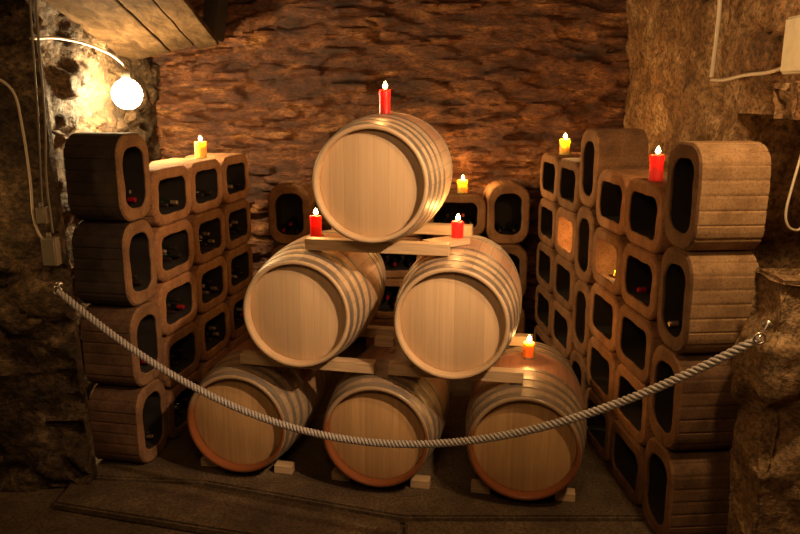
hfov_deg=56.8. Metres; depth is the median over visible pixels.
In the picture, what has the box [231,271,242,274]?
wine bottle
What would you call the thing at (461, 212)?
wine bottle
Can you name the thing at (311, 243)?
batten
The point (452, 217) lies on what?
wine bottle
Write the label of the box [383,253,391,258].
wine bottle
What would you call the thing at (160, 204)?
wine bottle
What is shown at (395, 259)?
wine bottle
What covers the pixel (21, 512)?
floor
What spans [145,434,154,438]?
wine bottle
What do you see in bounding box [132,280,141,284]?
wine bottle
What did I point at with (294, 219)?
wine bottle
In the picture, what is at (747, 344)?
rope
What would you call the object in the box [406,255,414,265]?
wine bottle
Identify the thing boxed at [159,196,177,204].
wine bottle
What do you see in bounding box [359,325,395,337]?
batten
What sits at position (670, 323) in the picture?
wine bottle
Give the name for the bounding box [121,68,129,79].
socket
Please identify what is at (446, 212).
wine bottle
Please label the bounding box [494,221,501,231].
wine bottle
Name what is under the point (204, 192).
wine bottle
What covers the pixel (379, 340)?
wedge
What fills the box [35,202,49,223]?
junction box
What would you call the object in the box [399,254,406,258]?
wine bottle
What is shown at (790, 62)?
wall box
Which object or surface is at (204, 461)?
chock
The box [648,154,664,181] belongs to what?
candle
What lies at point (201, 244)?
wine bottle
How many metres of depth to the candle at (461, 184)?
6.12 m
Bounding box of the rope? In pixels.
[56,289,760,447]
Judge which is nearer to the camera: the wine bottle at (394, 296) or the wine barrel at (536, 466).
the wine barrel at (536, 466)
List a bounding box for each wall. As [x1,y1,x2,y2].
[0,0,97,491]
[34,0,161,400]
[149,0,629,343]
[623,0,799,450]
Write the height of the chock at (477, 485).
0.050 m
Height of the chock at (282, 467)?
0.050 m
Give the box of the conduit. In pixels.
[709,0,721,77]
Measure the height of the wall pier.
1.551 m
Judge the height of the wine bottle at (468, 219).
0.074 m
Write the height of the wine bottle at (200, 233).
0.074 m
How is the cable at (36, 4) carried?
attached to the junction box at (50, 245)
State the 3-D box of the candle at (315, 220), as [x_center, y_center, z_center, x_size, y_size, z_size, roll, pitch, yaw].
[-0.489,-0.254,4.296,0.070,0.181,0.070,0,13,0]
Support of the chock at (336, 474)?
on the floor at (599, 496)
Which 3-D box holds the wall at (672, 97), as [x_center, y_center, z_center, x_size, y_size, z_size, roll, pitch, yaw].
[2.232,-0.045,2.915,0.814,3.278,7.300,0,13,0]
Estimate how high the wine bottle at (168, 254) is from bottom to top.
0.073 m
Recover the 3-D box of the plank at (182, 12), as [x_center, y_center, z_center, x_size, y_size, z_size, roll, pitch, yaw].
[-1.458,-1.701,4.792,0.178,0.449,1.927,-1,13,-2]
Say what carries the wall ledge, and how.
attached to the wall at (672, 97)
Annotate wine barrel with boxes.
[187,338,330,471]
[243,230,385,367]
[312,110,452,243]
[323,338,450,486]
[393,235,521,379]
[466,341,586,500]
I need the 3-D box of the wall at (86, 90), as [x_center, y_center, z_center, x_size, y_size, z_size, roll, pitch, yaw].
[-2.186,-0.578,5.280,0.347,3.250,2.450,0,13,0]
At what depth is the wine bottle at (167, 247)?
4.82 m
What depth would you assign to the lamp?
4.75 m
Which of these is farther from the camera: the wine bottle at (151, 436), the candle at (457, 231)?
the wine bottle at (151, 436)
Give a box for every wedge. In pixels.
[374,335,394,346]
[422,236,469,246]
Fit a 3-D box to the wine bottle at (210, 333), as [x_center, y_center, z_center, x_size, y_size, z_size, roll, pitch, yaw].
[-1.486,0.497,5.563,0.262,0.074,0.074,3,13,11]
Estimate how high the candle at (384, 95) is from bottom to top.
0.174 m
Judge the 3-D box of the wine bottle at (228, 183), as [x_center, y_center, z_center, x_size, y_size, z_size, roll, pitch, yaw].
[-1.385,-0.648,5.802,0.262,0.074,0.074,3,13,11]
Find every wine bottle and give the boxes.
[126,197,136,201]
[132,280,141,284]
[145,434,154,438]
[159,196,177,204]
[159,203,167,206]
[162,243,176,249]
[162,251,181,257]
[162,257,171,261]
[166,296,180,302]
[166,302,184,309]
[166,310,175,313]
[174,401,188,407]
[196,188,211,194]
[196,193,203,196]
[199,231,209,235]
[199,238,214,242]
[199,242,206,246]
[202,283,217,290]
[204,330,218,336]
[205,326,215,329]
[227,181,239,186]
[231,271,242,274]
[234,307,242,310]
[281,221,291,231]
[288,215,298,225]
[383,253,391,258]
[384,286,391,299]
[391,254,399,265]
[391,294,396,306]
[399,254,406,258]
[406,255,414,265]
[434,214,442,222]
[442,206,450,216]
[449,214,457,222]
[457,207,465,216]
[464,214,473,223]
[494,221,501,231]
[506,221,515,231]
[637,287,650,292]
[668,320,681,326]
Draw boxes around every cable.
[0,78,42,237]
[29,0,42,201]
[35,0,53,232]
[710,67,780,81]
[784,156,799,231]
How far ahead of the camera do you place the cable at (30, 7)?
3.72 m
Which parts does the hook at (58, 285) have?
plate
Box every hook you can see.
[52,281,62,294]
[753,320,772,344]
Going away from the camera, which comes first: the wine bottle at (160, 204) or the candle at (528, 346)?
the candle at (528, 346)
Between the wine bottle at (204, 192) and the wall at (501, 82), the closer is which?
the wine bottle at (204, 192)
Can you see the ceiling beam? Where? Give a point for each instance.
(215, 11)
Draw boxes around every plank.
[45,0,169,60]
[119,0,193,50]
[155,0,218,48]
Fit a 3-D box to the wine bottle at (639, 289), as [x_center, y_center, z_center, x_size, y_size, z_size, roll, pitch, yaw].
[1.425,0.123,4.037,0.262,0.073,0.073,-1,13,-4]
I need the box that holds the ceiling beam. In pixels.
[203,0,227,41]
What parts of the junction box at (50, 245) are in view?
lid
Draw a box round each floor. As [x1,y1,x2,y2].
[0,343,405,533]
[54,345,654,533]
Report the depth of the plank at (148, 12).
5.04 m
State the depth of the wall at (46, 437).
4.11 m
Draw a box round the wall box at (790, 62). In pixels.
[780,15,799,74]
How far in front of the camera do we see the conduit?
4.32 m
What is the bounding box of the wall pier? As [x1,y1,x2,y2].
[727,267,799,533]
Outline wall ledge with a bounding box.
[772,81,799,119]
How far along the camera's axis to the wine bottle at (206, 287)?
5.46 m
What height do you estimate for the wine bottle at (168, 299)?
0.073 m
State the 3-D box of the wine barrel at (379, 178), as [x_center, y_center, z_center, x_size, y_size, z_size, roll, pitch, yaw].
[-0.067,-0.527,4.196,0.694,0.707,0.950,2,13,11]
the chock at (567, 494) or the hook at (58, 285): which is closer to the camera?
the hook at (58, 285)
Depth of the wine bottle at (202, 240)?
5.38 m
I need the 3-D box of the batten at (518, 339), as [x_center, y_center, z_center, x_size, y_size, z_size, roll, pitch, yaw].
[0.447,0.444,4.695,0.777,0.062,0.072,2,13,10]
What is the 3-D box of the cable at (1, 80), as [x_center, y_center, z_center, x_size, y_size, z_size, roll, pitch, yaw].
[-2.045,-0.546,3.761,0.412,0.882,0.025,-1,13,-5]
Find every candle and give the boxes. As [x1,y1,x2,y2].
[194,140,206,157]
[310,215,321,236]
[379,88,390,113]
[451,220,463,238]
[457,180,467,193]
[523,341,533,359]
[559,139,569,154]
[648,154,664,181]
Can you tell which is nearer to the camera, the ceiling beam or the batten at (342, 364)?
the batten at (342, 364)
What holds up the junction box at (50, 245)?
attached to the wall at (46, 437)
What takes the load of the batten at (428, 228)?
on the wine barrel at (456, 314)
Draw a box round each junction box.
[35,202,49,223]
[41,232,61,265]
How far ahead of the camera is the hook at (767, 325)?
2.91 m
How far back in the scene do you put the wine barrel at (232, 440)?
4.34 m
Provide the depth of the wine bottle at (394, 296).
6.41 m
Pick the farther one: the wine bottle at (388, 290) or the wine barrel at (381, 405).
the wine bottle at (388, 290)
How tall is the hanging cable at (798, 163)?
0.561 m
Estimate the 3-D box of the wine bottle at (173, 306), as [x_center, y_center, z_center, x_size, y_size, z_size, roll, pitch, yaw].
[-1.584,0.263,5.005,0.262,0.074,0.074,3,13,11]
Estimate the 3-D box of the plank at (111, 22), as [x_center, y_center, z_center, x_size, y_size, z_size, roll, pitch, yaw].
[-1.914,-1.616,4.787,0.355,0.472,1.886,-1,13,-2]
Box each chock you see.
[201,455,217,466]
[274,460,294,474]
[331,467,349,480]
[410,474,430,488]
[471,479,490,493]
[555,487,574,501]
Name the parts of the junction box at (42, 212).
lid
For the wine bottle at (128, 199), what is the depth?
4.32 m
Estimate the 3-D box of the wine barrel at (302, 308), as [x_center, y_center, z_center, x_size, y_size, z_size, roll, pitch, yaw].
[-0.477,0.148,4.454,0.694,0.707,0.950,2,13,11]
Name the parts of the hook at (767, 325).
plate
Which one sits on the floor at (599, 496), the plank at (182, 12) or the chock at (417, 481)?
the chock at (417, 481)
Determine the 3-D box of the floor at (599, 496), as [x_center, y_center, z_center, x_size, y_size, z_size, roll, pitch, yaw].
[-0.019,1.103,5.104,3.958,0.045,3.350,0,13,0]
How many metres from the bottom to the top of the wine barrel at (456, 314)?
0.707 m
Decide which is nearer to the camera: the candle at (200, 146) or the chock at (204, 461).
the chock at (204, 461)
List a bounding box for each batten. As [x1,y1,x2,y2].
[240,350,376,373]
[305,237,449,255]
[332,223,472,235]
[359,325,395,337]
[388,361,523,383]
[509,333,532,345]
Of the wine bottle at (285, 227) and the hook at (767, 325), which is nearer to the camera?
the hook at (767, 325)
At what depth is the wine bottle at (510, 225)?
6.26 m
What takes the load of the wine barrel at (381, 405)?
on the floor at (599, 496)
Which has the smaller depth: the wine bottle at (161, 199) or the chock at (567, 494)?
the chock at (567, 494)
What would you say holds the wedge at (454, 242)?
on the wine barrel at (456, 314)
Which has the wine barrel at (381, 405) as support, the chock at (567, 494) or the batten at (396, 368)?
the batten at (396, 368)

